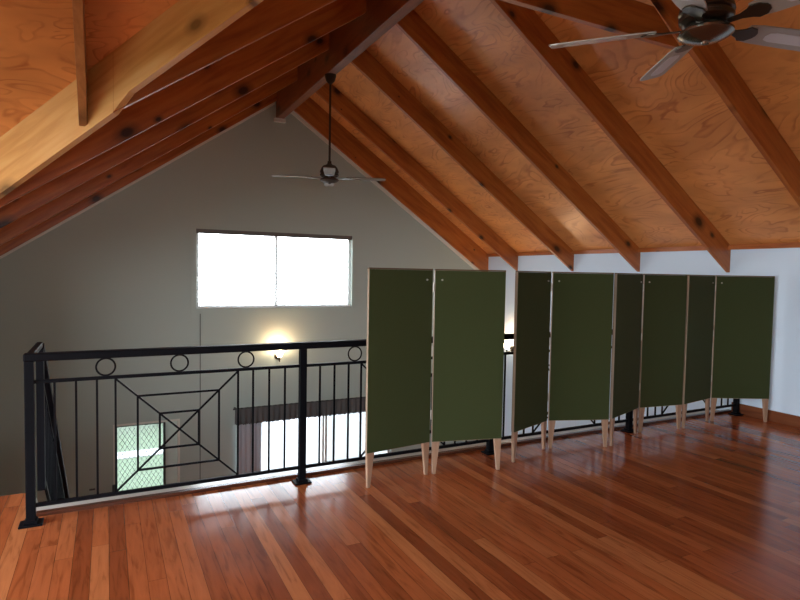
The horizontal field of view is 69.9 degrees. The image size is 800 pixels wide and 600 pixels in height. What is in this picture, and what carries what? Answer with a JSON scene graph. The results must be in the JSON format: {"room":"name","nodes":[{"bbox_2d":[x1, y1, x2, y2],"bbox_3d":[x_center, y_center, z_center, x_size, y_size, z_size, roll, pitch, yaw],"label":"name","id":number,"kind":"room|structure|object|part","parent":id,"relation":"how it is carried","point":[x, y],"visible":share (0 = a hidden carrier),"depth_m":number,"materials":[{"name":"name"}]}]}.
{"room":"loft","nodes":[
{"label":"loft","id":0,"kind":"room"},
{"bbox_2d":[0,0,178,136],"bbox_3d":[-0.994,-1.808,1.415,5.340,2.718,7.600,0,3,-27],"label":"ceiling","id":1,"kind":"structure","parent":0,"point":[37,46],"depth_m":3.52,"materials":[{"name":"brown wood"}]},
{"bbox_2d":[0,102,474,501],"bbox_3d":[-1.832,0.111,8.993,7.920,7.172,0.150,0,3,-27],"label":"wall","id":2,"kind":"structure","parent":0,"point":[116,274],"depth_m":8.22,"materials":[{"name":"grey paint"}]},
{"bbox_2d":[0,102,274,258],"bbox_3d":[-3.538,-1.737,7.923,3.630,2.636,0.020,0,3,-27],"label":"trim","id":3,"kind":"structure","parent":2,"relation":"attached to","point":[272,104],"depth_m":7.85,"materials":[{"name":"beige paint"}]},
{"bbox_2d":[112,419,179,491],"bbox_3d":[-3.627,2.713,8.201,0.883,1.987,0.165,0,3,-27],"label":"door","id":4,"kind":"structure","parent":2,"relation":"in","point":[171,456],"depth_m":8.28,"materials":[{"name":"beige paint"}]},
{"bbox_3d":[-3.696,2.718,8.175,0.646,1.937,0.030,0,3,-27],"label":"screen frame","id":5,"kind":"part","parent":4,"relation":"part of","materials":[{"name":"grey metal"}]},
{"bbox_3d":[-3.348,2.724,8.381,0.162,1.957,0.040,0,3,-27],"label":"panel","id":6,"kind":"part","parent":4,"relation":"part of","materials":[{"name":"white"}]},
{"bbox_2d":[200,314,200,478],"bbox_3d":[-2.945,1.952,8.439,0.014,3.508,0.006,0,3,-27],"label":"trim","id":7,"kind":"structure","parent":2,"relation":"attached to","point":[200,314],"depth_m":8.42,"materials":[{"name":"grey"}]},
{"bbox_2d":[191,223,356,313],"bbox_3d":[-1.895,-0.461,8.900,2.575,1.304,0.122,0,3,-27],"label":"window","id":8,"kind":"structure","parent":2,"relation":"in","point":[194,237],"depth_m":8.83,"materials":[{"name":"white metal"}]},
{"bbox_2d":[196,229,351,307],"bbox_3d":[-1.886,-0.463,8.882,2.427,1.158,0.058,0,3,-27],"label":"blind","id":9,"kind":"object","parent":8,"relation":"attached to","point":[206,231],"visible":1,"depth_m":8.81,"materials":[{"name":"grey fabric"}]},
{"bbox_3d":[-2.693,-0.443,8.446,0.004,1.084,0.004,0,3,-27],"label":"cord","id":10,"kind":"part","parent":9,"relation":"part of","materials":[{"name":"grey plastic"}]},
{"bbox_3d":[-1.897,0.103,8.909,2.411,0.024,0.040,0,3,-27],"label":"rail","id":11,"kind":"part","parent":9,"relation":"part of","materials":[{"name":"white plastic"}]},
{"bbox_2d":[274,350,283,361],"bbox_3d":[-1.863,0.868,8.822,0.132,0.175,0.201,0,3,-27],"label":"wall lamp","id":12,"kind":"object","parent":2,"relation":"attached to","point":[279,353],"visible":1,"depth_m":8.77,"materials":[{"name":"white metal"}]},
{"bbox_3d":[-1.847,0.832,8.790,0.132,0.100,0.132,0,3,-27],"label":"lamp shade","id":13,"kind":"part","parent":12,"relation":"part of","materials":[{"name":"beige glass"}]},
{"bbox_2d":[274,118,285,122],"bbox_3d":[-1.829,-2.734,8.718,0.170,0.050,0.060,0,3,-27],"label":"block","id":14,"kind":"object","parent":2,"relation":"attached to","point":[280,120],"visible":1,"depth_m":8.69,"materials":[{"name":"beige paint"}]},
{"bbox_2d":[233,396,365,424],"bbox_3d":[-1.253,1.740,9.222,2.820,0.263,0.133,0,3,-27],"label":"valance","id":15,"kind":"object","parent":2,"relation":"attached to","point":[276,411],"visible":0.63,"depth_m":8.96,"materials":[{"name":"grey fabric"}]},
{"bbox_2d":[239,423,261,473],"bbox_3d":[-2.300,2.668,8.745,0.373,2.030,0.055,0,3,-27],"label":"curtain","id":16,"kind":"object","parent":15,"relation":"hanging from","point":[245,431],"visible":0.41,"depth_m":8.72,"materials":[{"name":"grey fabric"}]},
{"bbox_3d":[-1.256,1.623,9.225,2.820,0.023,0.112,0,3,-27],"label":"rod","id":17,"kind":"part","parent":15,"relation":"part of","materials":[{"name":"grey metal"}]},
{"bbox_2d":[276,0,423,118],"bbox_3d":[0.834,-2.741,3.507,0.110,0.545,11.750,0,3,-27],"label":"ridge beam","id":18,"kind":"structure","parent":2,"relation":"attached to","point":[348,41],"depth_m":6.25,"materials":[{"name":"brown wood"}]},
{"bbox_2d":[0,0,263,198],"bbox_3d":[-1.240,-1.675,3.476,5.006,2.860,0.050,2,3,18],"label":"rafter","id":19,"kind":"object","parent":18,"relation":"attached to","point":[52,129],"visible":1,"depth_m":3.66,"materials":[{"name":"brown wood"}]},
{"bbox_2d":[72,0,87,125],"bbox_3d":[-1.472,-2.123,2.561,0.050,2.107,2.525,0,3,-27],"label":"rafter","id":20,"kind":"object","parent":19,"relation":"attached to","point":[78,6],"visible":1,"depth_m":3.35,"materials":[{"name":"orange wood"}]},
{"bbox_2d":[0,92,276,255],"bbox_3d":[-3.514,-1.923,7.896,3.650,2.938,0.045,0,3,-27],"label":"rafter","id":21,"kind":"object","parent":18,"relation":"attached to","point":[31,233],"visible":0.44,"depth_m":7.81,"materials":[{"name":"brown wood"}]},
{"bbox_2d":[0,67,297,244],"bbox_3d":[-3.034,-1.870,6.958,3.650,2.938,0.045,0,3,-27],"label":"rafter","id":22,"kind":"object","parent":18,"relation":"attached to","point":[50,209],"visible":0.44,"depth_m":6.90,"materials":[{"name":"brown wood"}]},
{"bbox_2d":[0,33,328,228],"bbox_3d":[-2.471,-1.809,5.855,3.650,2.938,0.045,0,3,-27],"label":"rafter","id":23,"kind":"object","parent":18,"relation":"attached to","point":[16,209],"visible":0.48,"depth_m":5.83,"materials":[{"name":"brown wood"}]},
{"bbox_2d":[0,0,365,207],"bbox_3d":[-1.989,-1.756,4.913,3.650,2.938,0.045,0,3,-27],"label":"rafter","id":24,"kind":"object","parent":18,"relation":"attached to","point":[152,110],"visible":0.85,"depth_m":4.99,"materials":[{"name":"brown wood"}]},
{"bbox_2d":[113,0,335,112],"bbox_3d":[-0.820,-2.187,4.148,2.260,1.965,0.045,0,3,-27],"label":"rafter","id":25,"kind":"object","parent":18,"relation":"attached to","point":[269,16],"visible":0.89,"depth_m":3.99,"materials":[{"name":"brown wood"}]},
{"bbox_2d":[271,73,385,185],"bbox_3d":[-0.830,-2.012,6.773,1.015,1.275,1.015,3,3,38],"label":"ceiling fan","id":26,"kind":"object","parent":18,"relation":"hanging from","point":[329,172],"visible":1,"depth_m":6.74,"materials":[{"name":"brown metal"}]},
{"bbox_3d":[-1.271,-1.457,6.745,0.470,0.007,0.132,1,6,-7],"label":"blade","id":27,"kind":"part","parent":26,"relation":"part of","materials":[{"name":"brown"}]},
{"bbox_3d":[-0.786,-1.431,6.368,0.132,0.007,0.470,4,2,-7],"label":"blade","id":28,"kind":"part","parent":26,"relation":"part of","materials":[{"name":"brown"}]},
{"bbox_3d":[-0.840,-1.416,6.801,0.224,0.082,0.224,0,3,-27],"label":"dish","id":29,"kind":"part","parent":26,"relation":"part of","materials":[{"name":"brown"}]},
{"bbox_3d":[-0.408,-1.447,6.853,0.470,0.007,0.132,1,0,-7],"label":"blade","id":30,"kind":"part","parent":26,"relation":"part of","materials":[{"name":"brown"}]},
{"bbox_2d":[294,97,488,269],"bbox_3d":[-0.073,-1.930,9.655,3.860,3.002,0.045,0,3,-27],"label":"rafter","id":31,"kind":"object","parent":18,"relation":"attached to","point":[309,110],"visible":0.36,"depth_m":9.60,"materials":[{"name":"brown wood"}]},
{"bbox_2d":[315,83,517,270],"bbox_3d":[0.317,-1.937,8.893,3.860,2.902,0.045,0,3,-27],"label":"rafter","id":32,"kind":"object","parent":18,"relation":"attached to","point":[340,103],"visible":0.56,"depth_m":8.83,"materials":[{"name":"brown wood"}]},
{"bbox_2d":[350,50,573,270],"bbox_3d":[0.917,-1.872,7.719,3.860,2.902,0.045,0,3,-27],"label":"rafter","id":33,"kind":"object","parent":18,"relation":"attached to","point":[365,62],"visible":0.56,"depth_m":7.63,"materials":[{"name":"brown wood"}]},
{"bbox_2d":[395,10,640,271],"bbox_3d":[1.467,-1.812,6.643,3.860,2.902,0.045,0,3,-27],"label":"rafter","id":34,"kind":"object","parent":18,"relation":"attached to","point":[412,25],"visible":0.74,"depth_m":6.53,"materials":[{"name":"brown wood"}]},
{"bbox_2d":[490,0,730,271],"bbox_3d":[2.026,-1.751,5.549,3.860,2.902,0.045,0,3,-27],"label":"rafter","id":35,"kind":"object","parent":18,"relation":"attached to","point":[525,21],"visible":1,"depth_m":5.55,"materials":[{"name":"brown wood"}]},
{"bbox_2d":[549,0,799,80],"bbox_3d":[1.387,-1.767,2.470,1.296,1.285,1.269,0,3,-27],"label":"ceiling fan","id":36,"kind":"object","parent":18,"relation":"hanging from","point":[701,22],"visible":1,"depth_m":2.52,"materials":[{"name":"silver metal"}]},
{"bbox_3d":[0.944,-1.217,2.683,0.470,0.007,0.132,2,17,22],"label":"blade","id":37,"kind":"part","parent":36,"relation":"part of","materials":[{"name":"silver metal"}]},
{"bbox_3d":[1.376,-1.223,2.956,0.132,0.007,0.470,-13,2,4],"label":"blade","id":38,"kind":"part","parent":36,"relation":"part of","materials":[{"name":"silver metal"}]},
{"bbox_3d":[1.070,-1.192,2.188,0.132,0.007,0.470,21,15,38],"label":"blade","id":39,"kind":"part","parent":36,"relation":"part of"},
{"bbox_3d":[1.347,-1.168,2.524,0.224,0.082,0.224,0,3,-27],"label":"dish","id":40,"kind":"part","parent":36,"relation":"part of","materials":[{"name":"grey metal"}]},
{"bbox_3d":[1.769,-1.201,2.630,0.470,0.007,0.132,0,-11,-14],"label":"blade","id":41,"kind":"part","parent":36,"relation":"part of","materials":[{"name":"silver metal"}]},
{"bbox_3d":[1.580,-1.182,2.155,0.132,0.007,0.470,16,-6,-32],"label":"blade","id":42,"kind":"part","parent":36,"relation":"part of","materials":[{"name":"silver metal"}]},
{"bbox_2d":[651,0,799,206],"bbox_3d":[2.572,-1.691,4.482,3.860,2.902,0.045,0,3,-27],"label":"rafter","id":43,"kind":"object","parent":18,"relation":"attached to","point":[711,59],"visible":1,"depth_m":4.55,"materials":[{"name":"brown wood"}]},
{"bbox_2d":[501,0,678,48],"bbox_3d":[0.869,-1.979,3.648,2.727,0.240,0.045,0,3,-27],"label":"tie","id":44,"kind":"object","parent":43,"relation":"attached to","point":[622,17],"visible":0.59,"depth_m":3.93,"materials":[{"name":"brown wood"}]},
{"bbox_2d":[321,415,389,461],"bbox_3d":[-1.329,2.674,9.405,2.560,2.030,0.070,0,3,-27],"label":"window","id":45,"kind":"structure","parent":2,"relation":"in","point":[324,418],"depth_m":9.41,"materials":[{"name":"white metal"}]},
{"bbox_2d":[291,111,478,269],"bbox_3d":[-0.070,-1.711,9.697,3.820,2.694,0.020,0,3,-27],"label":"trim","id":46,"kind":"structure","parent":2,"relation":"attached to","point":[293,113],"depth_m":9.57,"materials":[{"name":"beige paint"}]},
{"bbox_2d":[0,412,799,599],"bbox_3d":[0.951,1.553,1.917,9.120,0.250,8.690,0,3,-27],"label":"floor","id":47,"kind":"structure","parent":0,"point":[702,510],"depth_m":3.31,"materials":[{"name":"brown wood"}]},
{"bbox_2d":[18,333,742,529],"bbox_3d":[0.790,0.787,4.811,6.703,1.003,0.100,0,3,-27],"label":"balustrade","id":48,"kind":"object","parent":47,"relation":"on","point":[31,520],"visible":0.5,"depth_m":3.74,"materials":[{"name":"black metal"}]},
{"bbox_3d":[-2.141,0.826,3.315,0.048,0.965,0.048,0,3,-27],"label":"post","id":49,"kind":"part","parent":48,"relation":"part of","materials":[{"name":"black metal"}]},
{"bbox_3d":[-2.149,1.293,3.337,0.120,0.030,0.100,0,3,-27],"label":"plate","id":50,"kind":"part","parent":48,"relation":"part of","materials":[{"name":"black metal"}]},
{"bbox_3d":[0.800,0.309,4.790,6.640,0.046,0.066,0,3,-27],"label":"handrail","id":51,"kind":"part","parent":48,"relation":"part of","materials":[{"name":"black metal"}]},
{"bbox_3d":[-0.699,1.283,4.077,0.120,0.030,0.100,0,3,-27],"label":"plate","id":52,"kind":"part","parent":48,"relation":"part of","materials":[{"name":"black metal"}]},
{"bbox_3d":[-0.691,0.816,4.055,0.048,0.965,0.048,0,3,-27],"label":"post","id":53,"kind":"part","parent":48,"relation":"part of","materials":[{"name":"black metal"}]},
{"bbox_3d":[0.787,0.453,4.791,6.603,0.020,0.018,0,3,-27],"label":"rail","id":54,"kind":"part","parent":48,"relation":"part of","materials":[{"name":"black metal"}]},
{"bbox_3d":[0.775,1.177,4.825,6.603,0.022,0.018,0,3,-27],"label":"rail","id":55,"kind":"part","parent":48,"relation":"part of","materials":[{"name":"black metal"}]},
{"bbox_3d":[0.757,1.274,4.821,0.120,0.030,0.100,0,3,-27],"label":"plate","id":56,"kind":"part","parent":48,"relation":"part of","materials":[{"name":"black metal"}]},
{"bbox_3d":[0.765,0.807,4.799,0.048,0.965,0.048,0,3,-27],"label":"post","id":57,"kind":"part","parent":48,"relation":"part of","materials":[{"name":"black metal"}]},
{"bbox_3d":[2.226,1.264,5.572,0.120,0.030,0.100,0,3,-27],"label":"plate","id":58,"kind":"part","parent":48,"relation":"part of","materials":[{"name":"black metal"}]},
{"bbox_3d":[2.234,0.797,5.550,0.048,0.965,0.048,0,3,-27],"label":"post","id":59,"kind":"part","parent":48,"relation":"part of","materials":[{"name":"black metal"}]},
{"bbox_3d":[3.713,1.254,6.332,0.120,0.030,0.100,0,3,-27],"label":"plate","id":60,"kind":"part","parent":48,"relation":"part of","materials":[{"name":"black metal"}]},
{"bbox_3d":[3.721,0.787,6.310,0.048,0.965,0.048,0,3,-27],"label":"post","id":61,"kind":"part","parent":48,"relation":"part of","materials":[{"name":"black metal"}]},
{"bbox_2d":[365,267,505,487],"bbox_3d":[0.260,0.540,4.215,1.112,1.535,0.128,0,3,-23],"label":"folding screen","id":62,"kind":"object","parent":47,"relation":"on","point":[467,350],"visible":1,"depth_m":4.24,"materials":[{"name":"green fabric"}]},
{"bbox_3d":[-0.213,1.188,3.999,0.058,0.245,0.029,-1,3,-34],"label":"leg","id":63,"kind":"part","parent":62,"relation":"part of","materials":[{"name":"brown wood"}]},
{"bbox_3d":[-0.001,0.424,4.097,0.546,1.281,0.022,-1,3,-34],"label":"panel","id":64,"kind":"part","parent":62,"relation":"part of","materials":[{"name":"green fabric"}]},
{"bbox_3d":[0.185,1.182,4.267,0.058,0.245,0.029,-1,3,-34],"label":"leg","id":65,"kind":"part","parent":62,"relation":"part of","materials":[{"name":"brown wood"}]},
{"bbox_3d":[0.264,1.182,4.295,0.058,0.245,0.029,0,3,-13],"label":"leg","id":66,"kind":"part","parent":62,"relation":"part of","materials":[{"name":"brown wood"}]},
{"bbox_3d":[0.518,0.422,4.316,0.561,1.281,0.022,0,3,-13],"label":"panel","id":67,"kind":"part","parent":62,"relation":"part of","materials":[{"name":"green fabric"}]},
{"bbox_3d":[0.746,1.185,4.409,0.058,0.245,0.029,0,3,-13],"label":"leg","id":68,"kind":"part","parent":62,"relation":"part of","materials":[{"name":"brown wood"}]},
{"bbox_2d":[511,271,613,461],"bbox_3d":[1.335,0.528,4.865,1.059,1.535,0.210,0,3,-27],"label":"folding screen","id":69,"kind":"object","parent":47,"relation":"on","point":[579,339],"visible":1,"depth_m":4.94,"materials":[{"name":"green fabric"}]},
{"bbox_3d":[0.919,1.179,4.602,0.029,0.245,0.058,4,4,43],"label":"leg","id":70,"kind":"part","parent":69,"relation":"part of","materials":[{"name":"brown wood"}]},
{"bbox_3d":[1.091,0.413,4.736,0.022,1.281,0.532,4,4,43],"label":"panel","id":71,"kind":"part","parent":69,"relation":"part of","materials":[{"name":"green fabric"}]},
{"bbox_3d":[1.238,1.169,4.942,0.029,0.245,0.058,4,4,43],"label":"leg","id":72,"kind":"part","parent":69,"relation":"part of","materials":[{"name":"brown wood"}]},
{"bbox_3d":[1.317,1.168,4.979,0.058,0.245,0.029,1,3,-8],"label":"leg","id":73,"kind":"part","parent":69,"relation":"part of","materials":[{"name":"brown wood"}]},
{"bbox_3d":[1.572,0.410,4.978,0.556,1.281,0.022,1,3,-8],"label":"panel","id":74,"kind":"part","parent":69,"relation":"part of","materials":[{"name":"green fabric"}]},
{"bbox_3d":[1.802,1.173,5.047,0.058,0.245,0.029,1,3,-8],"label":"leg","id":75,"kind":"part","parent":69,"relation":"part of","materials":[{"name":"brown wood"}]},
{"bbox_2d":[609,273,686,445],"bbox_3d":[2.300,0.519,5.409,1.121,1.535,0.164,-1,3,-34],"label":"folding screen","id":76,"kind":"object","parent":47,"relation":"on","point":[649,310],"visible":1,"depth_m":5.50,"materials":[{"name":"green fabric"}]},
{"bbox_3d":[1.886,1.173,5.096,0.029,0.245,0.058,4,4,43],"label":"leg","id":77,"kind":"part","parent":76,"relation":"part of","materials":[{"name":"brown wood"}]},
{"bbox_3d":[2.083,0.405,5.257,0.022,1.281,0.606,4,4,43],"label":"panel","id":78,"kind":"part","parent":76,"relation":"part of","materials":[{"name":"green fabric"}]},
{"bbox_3d":[2.255,1.160,5.490,0.029,0.245,0.058,4,4,43],"label":"leg","id":79,"kind":"part","parent":76,"relation":"part of","materials":[{"name":"brown wood"}]},
{"bbox_3d":[2.332,1.159,5.536,0.058,0.245,0.029,0,3,-19],"label":"leg","id":80,"kind":"part","parent":76,"relation":"part of","materials":[{"name":"brown wood"}]},
{"bbox_3d":[2.559,0.399,5.573,0.518,1.281,0.022,0,3,-19],"label":"panel","id":81,"kind":"part","parent":76,"relation":"part of","materials":[{"name":"green fabric"}]},
{"bbox_3d":[2.760,1.160,5.681,0.058,0.245,0.029,0,3,-19],"label":"leg","id":82,"kind":"part","parent":76,"relation":"part of","materials":[{"name":"brown wood"}]},
{"bbox_2d":[682,275,774,428],"bbox_3d":[3.329,0.513,5.925,1.120,1.535,0.206,0,3,-17],"label":"folding screen","id":83,"kind":"object","parent":47,"relation":"on","point":[737,346],"visible":1,"depth_m":5.97,"materials":[{"name":"green fabric"}]},
{"bbox_3d":[2.840,1.159,5.723,0.058,0.245,0.029,-1,3,-37],"label":"leg","id":84,"kind":"part","parent":83,"relation":"part of","materials":[{"name":"brown wood"}]},
{"bbox_3d":[3.043,0.395,5.829,0.539,1.281,0.022,-1,3,-37],"label":"panel","id":85,"kind":"part","parent":83,"relation":"part of","materials":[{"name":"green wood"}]},
{"bbox_3d":[3.219,1.153,6.006,0.058,0.245,0.029,-1,3,-37],"label":"leg","id":86,"kind":"part","parent":83,"relation":"part of","materials":[{"name":"brown wood"}]},
{"bbox_3d":[3.302,1.153,6.034,0.058,0.245,0.029,1,3,0],"label":"leg","id":87,"kind":"part","parent":83,"relation":"part of","materials":[{"name":"brown wood"}]},
{"bbox_3d":[3.586,0.397,5.998,0.607,1.281,0.022,1,3,0],"label":"panel","id":88,"kind":"part","parent":83,"relation":"part of","materials":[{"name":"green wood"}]},
{"bbox_3d":[3.843,1.162,6.034,0.058,0.245,0.029,1,3,0],"label":"leg","id":89,"kind":"part","parent":83,"relation":"part of","materials":[{"name":"brown wood"}]},
{"bbox_2d":[310,0,799,253],"bbox_3d":[0.912,-1.804,3.599,8.020,2.824,11.750,0,3,-27],"label":"ceiling","id":90,"kind":"structure","parent":0,"point":[678,114],"depth_m":5.97,"materials":[{"name":"brown wood"}]},
{"bbox_2d":[488,248,799,435],"bbox_3d":[4.310,1.727,5.533,0.150,4.480,11.750,0,3,-27],"label":"wall","id":91,"kind":"structure","parent":0,"point":[781,263],"depth_m":6.56,"materials":[{"name":"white paint"}]},
{"bbox_2d":[36,409,730,516],"bbox_3d":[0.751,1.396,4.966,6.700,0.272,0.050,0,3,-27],"label":"trim","id":92,"kind":"structure","parent":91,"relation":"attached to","point":[94,505],"depth_m":4.15,"materials":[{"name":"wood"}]},
{"bbox_2d":[504,343,512,351],"bbox_3d":[1.870,0.836,9.909,0.201,0.175,0.132,0,3,-27],"label":"wall lamp","id":93,"kind":"object","parent":91,"relation":"attached to","point":[506,345],"visible":0.73,"depth_m":9.89,"materials":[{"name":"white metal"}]},
{"bbox_3d":[1.840,0.799,9.892,0.132,0.100,0.132,0,3,-27],"label":"lamp shade","id":94,"kind":"part","parent":93,"relation":"part of","materials":[{"name":"beige glass"}]},
{"bbox_2d":[486,242,799,256],"bbox_3d":[4.327,-0.534,5.416,0.200,0.053,11.750,0,3,-27],"label":"trim","id":95,"kind":"structure","parent":91,"relation":"attached to","point":[792,244],"depth_m":7.01,"materials":[{"name":"brown wood"}]},
{"bbox_2d":[731,402,799,427],"bbox_3d":[5.327,1.379,3.352,0.020,0.115,6.980,0,3,-27],"label":"baseboard","id":96,"kind":"structure","parent":91,"relation":"attached to","point":[774,416],"depth_m":6.05,"materials":[{"name":"brown wood"}]},
{"bbox_3d":[-0.407,3.955,6.254,7.920,0.200,6.400,0,3,-27],"label":"floor","id":97,"kind":"structure","parent":0,"visible":0},
{"bbox_3d":[-3.602,2.535,5.128,0.919,2.630,3.325,0,3,-27],"label":"staircase","id":98,"kind":"structure","parent":97,"relation":"on","visible":0},
{"bbox_2d":[27,342,69,500],"bbox_3d":[-3.039,2.036,5.089,0.050,3.650,3.782,0,3,-27],"label":"stair railing","id":99,"kind":"object","parent":98,"relation":"on","point":[44,395],"visible":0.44,"depth_m":4.15,"materials":[{"name":"black metal"}]},
{"bbox_3d":[-2.276,0.312,3.574,0.038,0.038,0.565,0,3,-27],"label":"handrail","id":100,"kind":"part","parent":99,"relation":"part of","materials":[{"name":"black metal"}]},
{"bbox_3d":[-2.410,0.797,3.841,0.044,0.965,0.044,0,3,-27],"label":"newel post","id":101,"kind":"part","parent":99,"relation":"part of","materials":[{"name":"black metal"}]},
{"bbox_3d":[-3.160,2.289,5.329,0.018,2.478,3.198,0,3,-27],"label":"rail","id":102,"kind":"part","parent":99,"relation":"part of","materials":[{"name":"black metal"}]},
{"bbox_3d":[-3.149,1.629,5.298,0.018,2.476,3.197,0,3,-27],"label":"rail","id":103,"kind":"part","parent":99,"relation":"part of","materials":[{"name":"black metal"}]},
{"bbox_3d":[-3.153,1.466,5.304,0.050,2.516,3.240,0,3,-27],"label":"raking handrail","id":104,"kind":"part","parent":99,"relation":"part of","materials":[{"name":"black metal"}]},
{"label":"outside","id":105,"kind":"structure","parent":0,"visible":0},
{"bbox_2d":[117,423,162,490],"bbox_3d":[-11.193,3.131,21.946,50.000,0.200,31.100,0,3,-27],"label":"ground","id":106,"kind":"structure","parent":105,"point":[129,432],"depth_m":12.76,"materials":[{"name":"green plant"}]},
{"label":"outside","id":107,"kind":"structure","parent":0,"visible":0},
{"bbox_2d":[117,412,385,470],"bbox_3d":[-11.191,3.024,21.941,50.000,0.015,31.100,0,3,-27],"label":"path","id":108,"kind":"structure","parent":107,"point":[276,428],"depth_m":14.25,"materials":[{"name":"grey concrete"}]}
]}

